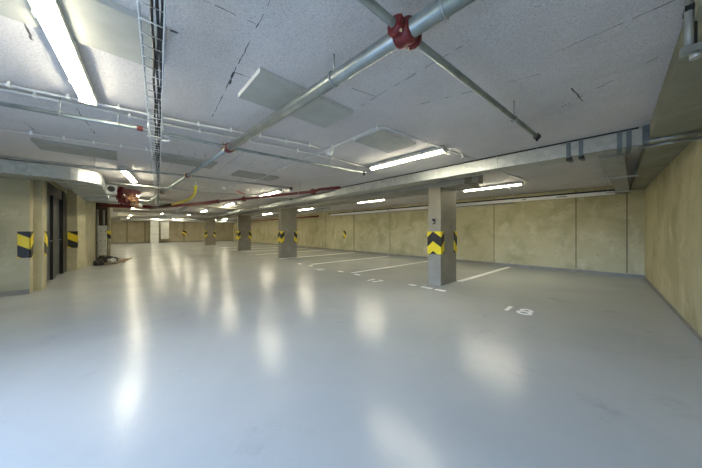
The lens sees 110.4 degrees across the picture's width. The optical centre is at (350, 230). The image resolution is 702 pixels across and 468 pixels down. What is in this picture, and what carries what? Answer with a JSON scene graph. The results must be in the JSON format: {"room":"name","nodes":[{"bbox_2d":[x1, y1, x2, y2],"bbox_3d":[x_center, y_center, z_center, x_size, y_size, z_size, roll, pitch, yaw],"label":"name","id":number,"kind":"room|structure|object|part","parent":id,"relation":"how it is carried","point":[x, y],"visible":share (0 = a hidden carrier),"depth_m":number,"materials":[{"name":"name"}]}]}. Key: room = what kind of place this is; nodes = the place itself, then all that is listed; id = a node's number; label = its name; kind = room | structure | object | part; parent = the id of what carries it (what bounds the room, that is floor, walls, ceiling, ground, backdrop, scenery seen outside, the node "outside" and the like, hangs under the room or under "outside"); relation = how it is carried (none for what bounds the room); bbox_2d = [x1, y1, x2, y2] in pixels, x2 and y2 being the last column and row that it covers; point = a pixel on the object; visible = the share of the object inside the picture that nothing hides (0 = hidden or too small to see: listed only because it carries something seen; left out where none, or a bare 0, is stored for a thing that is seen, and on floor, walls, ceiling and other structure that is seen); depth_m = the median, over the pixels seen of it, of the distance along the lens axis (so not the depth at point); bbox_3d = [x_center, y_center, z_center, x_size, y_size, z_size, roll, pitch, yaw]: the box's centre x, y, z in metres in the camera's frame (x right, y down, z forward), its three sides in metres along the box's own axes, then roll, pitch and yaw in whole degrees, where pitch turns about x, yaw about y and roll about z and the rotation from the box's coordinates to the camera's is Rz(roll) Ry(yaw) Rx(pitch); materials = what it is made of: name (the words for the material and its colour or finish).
{"room":"parking garage","nodes":[
{"label":"parking garage","id":0,"kind":"room"},
{"bbox_2d":[0,177,110,292],"bbox_3d":[-9.561,-0.015,7.611,2.700,2.530,8.320,0,0,-43],"label":"wall","id":1,"kind":"structure","parent":0,"point":[23,202],"depth_m":5.10,"materials":[{"name":"concrete"}]},
{"bbox_2d":[0,289,29,296],"bbox_3d":[-7.058,1.202,4.243,1.800,0.095,0.025,0,0,-43],"label":"baseboard","id":2,"kind":"structure","parent":1,"relation":"attached to","point":[25,291],"depth_m":4.73,"materials":[{"name":"grey paint"}]},
{"bbox_2d":[17,231,33,257],"bbox_3d":[-6.517,0.270,4.887,0.159,0.520,0.214,0,0,-43],"label":"pad","id":3,"kind":"object","parent":1,"relation":"attached to","point":[25,240],"visible":1,"depth_m":4.82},
{"bbox_2d":[44,231,47,254],"bbox_3d":[-6.791,0.270,5.334,0.174,0.520,0.214,0,0,-43],"label":"pad","id":4,"kind":"object","parent":1,"relation":"attached to","point":[45,232],"visible":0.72,"depth_m":5.35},
{"bbox_2d":[47,182,66,280],"bbox_3d":[-8.061,0.040,6.329,0.560,2.420,2.960,0,0,-43],"label":"door","id":5,"kind":"structure","parent":1,"relation":"in","point":[56,198],"depth_m":6.81,"materials":[{"name":"metal"}]},
{"bbox_2d":[68,231,77,247],"bbox_3d":[-8.848,0.270,7.771,0.204,0.520,0.214,0,0,-43],"label":"pad","id":6,"kind":"object","parent":1,"relation":"attached to","point":[72,235],"visible":1,"depth_m":7.70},
{"bbox_2d":[96,209,98,259],"bbox_3d":[-11.152,0.150,10.730,0.070,2.200,0.070,0,0,-43],"label":"riser pipe","id":7,"kind":"object","parent":1,"relation":"attached to","point":[97,210],"visible":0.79,"depth_m":10.71,"materials":[{"name":"metal"}]},
{"bbox_2d":[107,231,110,238],"bbox_3d":[-11.219,0.170,11.313,0.134,0.360,0.154,0,0,-43],"label":"pad","id":8,"kind":"object","parent":1,"relation":"attached to","point":[108,232],"visible":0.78,"depth_m":11.26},
{"bbox_2d":[111,218,233,242],"bbox_3d":[-19.977,-0.015,26.529,13.500,2.530,0.320,0,0,-43],"label":"wall","id":9,"kind":"structure","parent":0,"point":[121,230],"depth_m":26.69,"materials":[{"name":"concrete"}]},
{"bbox_2d":[160,221,168,238],"bbox_3d":[-19.806,-0.225,25.870,0.740,2.110,1.120,0,0,-43],"label":"door","id":10,"kind":"structure","parent":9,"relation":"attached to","point":[164,225],"depth_m":25.46,"materials":[{"name":"white metal"}]},
{"bbox_2d":[111,240,232,243],"bbox_3d":[-19.881,1.190,26.550,13.270,0.120,0.020,0,0,-43],"label":"baseboard","id":11,"kind":"structure","parent":9,"relation":"attached to","point":[215,240],"depth_m":26.43,"materials":[{"name":"grey paint"}]},
{"bbox_2d":[0,0,683,220],"bbox_3d":[-8.332,-1.429,14.088,13.700,0.302,34.400,0,0,-43],"label":"ceiling","id":12,"kind":"structure","parent":0,"point":[571,69],"depth_m":2.15,"materials":[{"name":"white concrete"}]},
{"bbox_2d":[0,159,116,202],"bbox_3d":[-7.682,-1.109,5.823,3.030,0.297,4.618,0,0,-43],"label":"ventilation duct","id":13,"kind":"object","parent":12,"relation":"hanging from","point":[90,185],"visible":1,"depth_m":4.83,"materials":[{"name":"metal"}]},
{"bbox_2d":[107,186,114,191],"bbox_3d":[-6.378,-1.120,6.490,0.150,0.150,0.030,0,0,-43],"label":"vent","id":14,"kind":"object","parent":13,"relation":"attached to","point":[109,188],"depth_m":6.48,"materials":[{"name":"grey plastic"}]},
{"bbox_2d":[27,0,96,105],"bbox_3d":[-1.984,-1.231,1.706,0.126,0.098,1.500,0,0,-40],"label":"ceiling light","id":15,"kind":"object","parent":12,"relation":"attached to","point":[49,14],"visible":1,"depth_m":1.57,"materials":[{"name":"white plastic"}]},
{"bbox_2d":[31,138,117,160],"bbox_3d":[-4.246,-1.260,3.817,0.850,0.040,0.530,0,0,-43],"label":"board","id":16,"kind":"object","parent":12,"relation":"attached to","point":[42,144],"visible":1,"depth_m":3.71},
{"bbox_2d":[0,129,152,150],"bbox_3d":[-3.742,-1.258,3.360,1.709,0.045,0.041,0,0,-34],"label":"conduit","id":17,"kind":"object","parent":12,"relation":"attached to","point":[30,133],"visible":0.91,"depth_m":3.32,"materials":[{"name":"plastic"}]},
{"bbox_2d":[0,0,162,68],"bbox_3d":[-1.688,-1.260,1.368,0.980,0.040,0.500,0,0,-43],"label":"ceiling panel","id":18,"kind":"object","parent":12,"relation":"attached to","point":[110,27],"visible":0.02,"depth_m":1.47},
{"bbox_2d":[118,166,136,182],"bbox_3d":[-4.906,-1.231,5.380,0.126,0.098,1.500,0,0,-35],"label":"ceiling light","id":19,"kind":"object","parent":12,"relation":"attached to","point":[129,175],"visible":0.87,"depth_m":5.27,"materials":[{"name":"white plastic"}]},
{"bbox_2d":[121,171,135,182],"bbox_3d":[-4.903,-1.204,5.381,0.100,0.043,1.440,0,0,-35],"label":"diffuser","id":20,"kind":"object","parent":19,"relation":"attached to","point":[129,175],"depth_m":5.39,"materials":[{"name":"white plastic"}]},
{"bbox_2d":[116,186,142,207],"bbox_3d":[-6.132,-0.951,6.741,0.556,0.659,0.950,0,0,-43],"label":"valve","id":21,"kind":"object","parent":12,"relation":"hanging from","point":[130,195],"visible":0.98,"depth_m":6.83,"materials":[{"name":"red paint"}]},
{"bbox_2d":[0,155,292,188],"bbox_3d":[-3.408,-1.165,4.852,4.757,0.230,0.260,0,0,-35],"label":"pipe","id":22,"kind":"object","parent":12,"relation":"hanging from","point":[1,156],"visible":0.98,"depth_m":4.40,"materials":[{"name":"grey metal"}]},
{"bbox_2d":[137,0,170,205],"bbox_3d":[-3.890,-1.130,4.943,0.205,0.300,11.898,0,0,-38],"label":"cable tray","id":23,"kind":"object","parent":12,"relation":"hanging from","point":[150,136],"visible":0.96,"depth_m":1.72,"materials":[{"name":"metal"}]},
{"bbox_2d":[149,0,157,201],"bbox_3d":[-3.917,-1.012,4.924,0.024,0.017,11.886,0,0,-38],"label":"power cable","id":24,"kind":"object","parent":23,"relation":"in","point":[151,1],"visible":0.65,"depth_m":1.46,"materials":[{"name":"black rubber"}]},
{"bbox_2d":[155,0,159,194],"bbox_3d":[-3.904,-1.012,4.936,0.021,0.017,11.886,0,0,-38],"label":"power cable","id":25,"kind":"object","parent":23,"relation":"in","point":[156,1],"visible":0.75,"depth_m":1.47,"materials":[{"name":"black rubber"}]},
{"bbox_2d":[158,0,163,204],"bbox_3d":[-3.892,-1.012,4.948,0.024,0.017,11.887,0,0,-38],"label":"power cable","id":26,"kind":"object","parent":23,"relation":"in","point":[162,1],"visible":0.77,"depth_m":1.44,"materials":[{"name":"black rubber"}]},
{"bbox_2d":[0,81,319,148],"bbox_3d":[-1.774,-1.256,2.837,3.094,0.048,0.069,0,0,-32],"label":"conduit","id":27,"kind":"object","parent":12,"relation":"attached to","point":[8,84],"visible":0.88,"depth_m":2.54,"materials":[{"name":"plastic"}]},
{"bbox_2d":[119,216,201,219],"bbox_3d":[-13.905,-1.105,18.197,4.900,0.350,0.095,0,0,-43],"label":"pipe","id":28,"kind":"object","parent":12,"relation":"hanging from","point":[119,216],"visible":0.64,"depth_m":17.98,"materials":[{"name":"grey metal"}]},
{"bbox_2d":[118,213,211,217],"bbox_3d":[-11.700,-1.105,15.741,4.800,0.350,0.133,0,0,-43],"label":"pipe","id":29,"kind":"object","parent":12,"relation":"hanging from","point":[136,214],"visible":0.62,"depth_m":15.51,"materials":[{"name":"metal"}]},
{"bbox_2d":[149,180,196,209],"bbox_3d":[-6.108,-1.090,8.324,6.188,0.380,0.338,0,0,42],"label":"gas pipe","id":30,"kind":"object","parent":12,"relation":"hanging from","point":[195,185],"visible":0.97,"depth_m":8.04,"materials":[{"name":"yellow metal"}]},
{"bbox_2d":[120,218,236,222],"bbox_3d":[-14.958,-1.065,22.944,9.800,0.430,0.190,0,0,-43],"label":"pipe","id":31,"kind":"object","parent":12,"relation":"hanging from","point":[124,219],"visible":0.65,"depth_m":21.75,"materials":[{"name":"metal"}]},
{"bbox_2d":[0,94,365,175],"bbox_3d":[-1.411,-1.165,3.316,4.297,0.230,0.119,0,0,-38],"label":"pipe","id":32,"kind":"object","parent":12,"relation":"hanging from","point":[5,104],"visible":0.98,"depth_m":2.58,"materials":[{"name":"metal"}]},
{"bbox_2d":[0,88,368,167],"bbox_3d":[-1.365,-1.256,3.428,4.544,0.048,0.110,0,0,-38],"label":"conduit","id":33,"kind":"object","parent":12,"relation":"attached to","point":[33,94],"visible":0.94,"depth_m":2.69,"materials":[{"name":"plastic"}]},
{"bbox_2d":[110,196,259,217],"bbox_3d":[-11.160,-1.180,15.525,5.700,0.200,12.750,0,0,-43],"label":"beam","id":34,"kind":"structure","parent":12,"relation":"attached to","point":[142,202],"depth_m":13.56,"materials":[{"name":"grey concrete"}]},
{"bbox_2d":[153,152,216,168],"bbox_3d":[-2.978,-1.260,4.397,0.900,0.040,0.500,0,0,-43],"label":"board","id":35,"kind":"object","parent":12,"relation":"attached to","point":[165,157],"visible":0.68,"depth_m":4.29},
{"bbox_2d":[99,186,340,208],"bbox_3d":[-4.825,-1.105,8.307,10.354,0.351,1.434,0,0,21],"label":"pipe","id":36,"kind":"object","parent":12,"relation":"hanging from","point":[312,191],"visible":0.96,"depth_m":8.00,"materials":[{"name":"metal"}]},
{"bbox_2d":[231,170,278,180],"bbox_3d":[-2.188,-1.260,5.605,0.900,0.040,0.500,0,0,-43],"label":"board","id":37,"kind":"object","parent":12,"relation":"attached to","point":[245,174],"visible":1,"depth_m":5.51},
{"bbox_2d":[259,189,282,195],"bbox_3d":[-2.631,-1.231,7.920,0.126,0.098,1.500,0,0,-43],"label":"ceiling light","id":38,"kind":"object","parent":12,"relation":"attached to","point":[277,190],"visible":0.8,"depth_m":7.71,"materials":[{"name":"white plastic"}]},
{"bbox_2d":[215,207,330,220],"bbox_3d":[-8.227,-1.115,18.613,0.095,0.330,21.500,0,0,-43],"label":"pipe","id":39,"kind":"object","parent":12,"relation":"hanging from","point":[327,208],"visible":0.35,"depth_m":12.65,"materials":[{"name":"grey metal"}]},
{"bbox_2d":[251,215,318,221],"bbox_3d":[-8.181,-1.105,22.538,0.095,0.350,17.800,0,0,-43],"label":"pipe","id":40,"kind":"object","parent":12,"relation":"hanging from","point":[316,215],"visible":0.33,"depth_m":17.86,"materials":[{"name":"red metal"}]},
{"bbox_2d":[238,67,352,127],"bbox_3d":[-0.514,-1.260,2.426,1.000,0.040,0.500,0,0,-43],"label":"board","id":41,"kind":"object","parent":12,"relation":"attached to","point":[267,89],"visible":0.89,"depth_m":2.30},
{"bbox_2d":[148,0,475,201],"bbox_3d":[-3.027,-1.157,4.602,12.498,0.247,0.212,0,0,44],"label":"pipe","id":42,"kind":"object","parent":12,"relation":"hanging from","point":[407,31],"visible":0.96,"depth_m":1.52,"materials":[{"name":"metal"}]},
{"bbox_2d":[134,199,258,208],"bbox_3d":[-6.328,-1.090,9.811,5.239,0.080,0.060,0,0,-41],"label":"pipe","id":43,"kind":"object","parent":42,"relation":"attached to","point":[134,199],"visible":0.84,"depth_m":10.29,"materials":[{"name":"grey metal"}]},
{"bbox_2d":[110,182,291,199],"bbox_3d":[-3.783,-1.090,7.023,4.492,0.080,0.060,0,0,-40],"label":"pipe","id":44,"kind":"object","parent":42,"relation":"attached to","point":[110,182],"visible":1,"depth_m":6.57,"materials":[{"name":"metal"}]},
{"bbox_2d":[325,150,332,155],"bbox_3d":[-0.355,-1.249,3.935,0.124,0.062,0.124,0,0,-43],"label":"smoke detector","id":45,"kind":"object","parent":12,"relation":"attached to","point":[328,152],"visible":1,"depth_m":3.90,"materials":[{"name":"white plastic"}]},
{"bbox_2d":[199,175,482,220],"bbox_3d":[-7.707,-1.135,16.615,0.850,0.290,31.140,0,0,-43],"label":"beam","id":46,"kind":"structure","parent":12,"relation":"attached to","point":[469,182],"depth_m":7.07,"materials":[{"name":"grey concrete"}]},
{"bbox_2d":[225,125,475,188],"bbox_3d":[-1.243,-1.256,4.846,6.659,0.047,2.001,0,0,27],"label":"conduit","id":47,"kind":"object","parent":12,"relation":"attached to","point":[377,127],"visible":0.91,"depth_m":3.52,"materials":[{"name":"plastic"}]},
{"bbox_2d":[353,128,415,152],"bbox_3d":[0.481,-1.260,3.442,0.780,0.040,0.500,0,0,-43],"label":"board","id":48,"kind":"object","parent":12,"relation":"attached to","point":[385,140],"visible":0.87,"depth_m":3.38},
{"bbox_2d":[369,146,446,169],"bbox_3d":[0.901,-1.231,4.189,0.126,0.098,1.500,0,0,-43],"label":"ceiling light","id":49,"kind":"object","parent":12,"relation":"attached to","point":[436,150],"visible":0.92,"depth_m":4.04,"materials":[{"name":"white plastic"}]},
{"bbox_2d":[186,127,641,219],"bbox_3d":[-7.229,-1.145,14.954,0.493,0.270,32.227,0,0,-43],"label":"ceiling beam","id":50,"kind":"structure","parent":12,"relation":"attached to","point":[626,141],"depth_m":4.09,"materials":[{"name":"concrete"}]},
{"bbox_2d":[114,208,227,213],"bbox_3d":[-9.645,-1.090,13.691,5.235,0.080,0.060,0,0,-43],"label":"pipe","id":51,"kind":"object","parent":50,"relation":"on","point":[114,208],"visible":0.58,"depth_m":13.27,"materials":[{"name":"grey metal"}]},
{"bbox_3d":[1.660,-1.268,5.282,0.350,0.025,5.900,0,0,-43],"label":"support rail","id":52,"kind":"part","parent":50,"relation":"part of","materials":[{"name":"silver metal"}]},
{"bbox_2d":[357,0,540,140],"bbox_3d":[0.972,-1.164,1.892,3.118,0.232,0.067,0,0,-38],"label":"pipe","id":53,"kind":"object","parent":12,"relation":"hanging from","point":[373,6],"visible":0.98,"depth_m":1.64,"materials":[{"name":"metal"}]},
{"bbox_2d":[443,152,467,157],"bbox_3d":[1.732,-1.257,4.028,0.591,0.046,0.027,0,0,-27],"label":"conduit","id":54,"kind":"object","parent":12,"relation":"attached to","point":[449,153],"visible":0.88,"depth_m":4.01,"materials":[{"name":"plastic"}]},
{"bbox_2d":[463,182,523,191],"bbox_3d":[3.908,-1.231,6.816,0.126,0.098,1.500,0,0,-43],"label":"ceiling light","id":55,"kind":"object","parent":12,"relation":"attached to","point":[511,183],"visible":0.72,"depth_m":6.66,"materials":[{"name":"white plastic"}]},
{"bbox_2d":[501,172,528,181],"bbox_3d":[3.566,-1.252,5.429,2.120,0.057,0.054,0,0,-38],"label":"conduit","id":56,"kind":"object","parent":12,"relation":"attached to","point":[511,174],"visible":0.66,"depth_m":5.53,"materials":[{"name":"plastic"}]},
{"bbox_2d":[598,153,637,193],"bbox_3d":[5.546,-1.143,5.042,5.010,0.273,0.450,0,0,-43],"label":"duct","id":57,"kind":"object","parent":12,"relation":"hanging from","point":[614,166],"visible":0.88,"depth_m":4.30,"materials":[{"name":"metal"}]},
{"bbox_2d":[630,0,701,189],"bbox_3d":[2.935,-1.200,1.908,13.300,0.160,0.615,0,0,-43],"label":"beam","id":58,"kind":"structure","parent":12,"relation":"attached to","point":[678,109],"depth_m":2.35,"materials":[{"name":"grey concrete"}]},
{"bbox_2d":[679,0,701,60],"bbox_3d":[1.911,-1.093,1.197,0.087,0.375,0.361,0,0,-43],"label":"pipe","id":59,"kind":"object","parent":12,"relation":"hanging from","point":[692,48],"visible":0.94,"depth_m":1.29,"materials":[{"name":"metal"}]},
{"bbox_2d":[0,241,701,467],"bbox_3d":[-8.332,1.350,14.088,13.700,0.200,34.400,0,0,-43],"label":"floor","id":60,"kind":"structure","parent":0,"point":[172,354],"depth_m":2.23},
{"bbox_2d":[93,259,103,265],"bbox_3d":[-9.184,1.138,8.881,0.294,0.224,0.267,0,0,-43],"label":"bag","id":61,"kind":"object","parent":60,"relation":"on","point":[98,262],"visible":0.95,"depth_m":8.82,"materials":[{"name":"black plastic"}]},
{"bbox_2d":[99,225,106,256],"bbox_3d":[-11.267,0.500,11.023,0.330,1.500,0.315,0,0,-43],"label":"cabinet","id":62,"kind":"object","parent":60,"relation":"on","point":[102,228],"visible":0.79,"depth_m":10.96,"materials":[{"name":"metal"}]},
{"bbox_2d":[103,210,104,224],"bbox_3d":[-11.224,-0.600,11.073,0.070,0.700,0.070,0,0,-43],"label":"riser pipe","id":63,"kind":"object","parent":62,"relation":"on","point":[103,210],"visible":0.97,"depth_m":11.06,"materials":[{"name":"metal"}]},
{"bbox_3d":[-11.118,-0.010,10.981,0.150,0.420,0.022,0,0,-43],"label":"cabinet door","id":64,"kind":"part","parent":62,"relation":"part of","materials":[{"name":"grey metal"}]},
{"bbox_3d":[-11.118,0.430,10.981,0.150,0.420,0.022,0,0,-43],"label":"cabinet door","id":65,"kind":"part","parent":62,"relation":"part of","materials":[{"name":"grey metal"}]},
{"bbox_3d":[-11.118,0.870,10.981,0.150,0.420,0.022,0,0,-43],"label":"cabinet door","id":66,"kind":"part","parent":62,"relation":"part of","materials":[{"name":"grey metal"}]},
{"bbox_2d":[104,259,125,264],"bbox_3d":[-9.676,1.232,9.872,0.764,0.035,1.907,0,0,-38],"label":"sheet","id":67,"kind":"object","parent":60,"relation":"on","point":[119,260],"visible":0.36,"depth_m":9.64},
{"bbox_2d":[97,256,118,262],"bbox_3d":[-9.574,1.108,9.594,0.648,0.237,0.909,0,0,-43],"label":"coil","id":68,"kind":"object","parent":67,"relation":"on","point":[104,259],"visible":0.55,"depth_m":9.42,"materials":[{"name":"black rubber"}]},
{"bbox_2d":[107,258,116,262],"bbox_3d":[-9.107,1.121,9.299,0.271,0.187,0.486,0,0,-43],"label":"plastic sheet","id":69,"kind":"object","parent":67,"relation":"on","point":[112,260],"visible":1,"depth_m":9.20,"materials":[{"name":"white plastic"}]},
{"bbox_2d":[150,218,158,242],"bbox_3d":[-20.022,-0.015,24.861,0.670,2.530,0.508,0,0,-43],"label":"column","id":70,"kind":"structure","parent":60,"relation":"on","point":[154,225],"depth_m":24.67,"materials":[{"name":"white concrete"}]},
{"bbox_2d":[204,220,215,244],"bbox_3d":[-12.799,0.125,22.156,0.828,2.250,0.338,0,0,-43],"label":"concrete column","id":71,"kind":"structure","parent":60,"relation":"on","point":[209,233],"depth_m":22.02,"materials":[{"name":"grey concrete"}]},
{"bbox_2d":[236,215,250,250],"bbox_3d":[-6.959,0.125,15.842,0.828,2.250,0.338,0,0,-43],"label":"concrete column","id":72,"kind":"structure","parent":60,"relation":"on","point":[243,233],"depth_m":15.68,"materials":[{"name":"grey concrete"}]},
{"bbox_2d":[278,209,296,257],"bbox_3d":[-3.006,0.125,11.570,0.828,2.250,0.338,0,0,-43],"label":"concrete column","id":73,"kind":"structure","parent":60,"relation":"on","point":[287,219],"depth_m":11.40,"materials":[{"name":"grey concrete"}]},
{"bbox_2d":[311,256,387,264],"bbox_3d":[0.224,1.248,10.655,4.601,0.003,0.130,0,0,-42],"label":"parking line","id":74,"kind":"object","parent":60,"relation":"on","point":[383,256],"visible":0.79,"depth_m":10.31,"materials":[{"name":"white paint"}]},
{"bbox_2d":[350,261,427,272],"bbox_3d":[1.813,1.248,8.863,4.801,0.003,0.130,0,0,-41],"label":"parking line","id":75,"kind":"object","parent":60,"relation":"on","point":[424,261],"visible":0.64,"depth_m":8.34,"materials":[{"name":"white paint"}]},
{"bbox_2d":[427,187,456,285],"bbox_3d":[2.203,0.125,5.900,0.882,2.250,0.338,0,0,-43],"label":"concrete column","id":76,"kind":"structure","parent":60,"relation":"on","point":[441,233],"depth_m":5.69,"materials":[{"name":"grey concrete"}]},
{"bbox_2d":[458,267,510,281],"bbox_3d":[4.075,1.248,7.243,3.683,0.003,0.130,0,0,-41],"label":"parking line","id":77,"kind":"object","parent":60,"relation":"on","point":[476,276],"visible":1,"depth_m":7.00,"materials":[{"name":"white paint"}]},
{"bbox_2d":[504,306,533,314],"bbox_3d":[2.635,1.248,3.838,0.343,0.004,0.388,0,0,-43],"label":"number","id":78,"kind":"object","parent":60,"relation":"on","point":[530,312],"visible":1,"depth_m":3.78,"materials":[{"name":"white paint"}]},
{"bbox_2d":[233,184,644,274],"bbox_3d":[-3.514,-0.015,18.817,0.203,2.530,34.000,0,0,-43],"label":"wall","id":79,"kind":"structure","parent":0,"point":[605,233],"depth_m":8.47,"materials":[{"name":"concrete"}]},
{"bbox_2d":[233,240,644,277],"bbox_3d":[-3.615,1.210,18.766,0.020,0.080,33.540,0,0,-43],"label":"baseboard","id":80,"kind":"structure","parent":79,"relation":"attached to","point":[471,261],"depth_m":8.54,"materials":[{"name":"grey paint"}]},
{"bbox_2d":[329,188,630,216],"bbox_3d":[3.043,-1.064,11.466,0.160,0.192,13.300,0,0,-43],"label":"pipe","id":81,"kind":"object","parent":79,"relation":"attached to","point":[599,192],"visible":0.94,"depth_m":8.88,"materials":[{"name":"white metal"}]},
{"bbox_2d":[645,134,701,336],"bbox_3d":[3.022,-0.015,1.665,13.511,2.530,0.290,0,0,-44],"label":"wall","id":82,"kind":"structure","parent":0,"point":[673,199],"depth_m":3.55,"materials":[{"name":"concrete"}]},
{"bbox_2d":[641,136,701,148],"bbox_3d":[3.770,-1.045,2.875,0.037,0.037,0.460,0,0,-43],"label":"pipe","id":83,"kind":"object","parent":82,"relation":"attached to","point":[697,137],"visible":0.92,"depth_m":2.86,"materials":[{"name":"metal"}]},
{"bbox_2d":[642,130,701,143],"bbox_3d":[3.712,-1.085,2.821,0.046,0.046,0.460,0,0,-43],"label":"pipe","id":84,"kind":"object","parent":82,"relation":"attached to","point":[699,132],"visible":0.8,"depth_m":2.78,"materials":[{"name":"metal"}]},
{"bbox_2d":[643,125,659,143],"bbox_3d":[3.599,-1.170,2.928,0.060,0.220,0.130,0,0,-43],"label":"bracket","id":85,"kind":"object","parent":84,"relation":"attached to","point":[645,127],"visible":1,"depth_m":2.94,"materials":[{"name":"metal"}]},
{"bbox_2d":[644,276,701,342],"bbox_3d":[2.992,1.225,1.824,13.274,0.050,0.010,0,0,-44],"label":"baseboard","id":86,"kind":"structure","parent":82,"relation":"attached to","point":[684,321],"depth_m":3.55,"materials":[{"name":"grey paint"}]}
]}

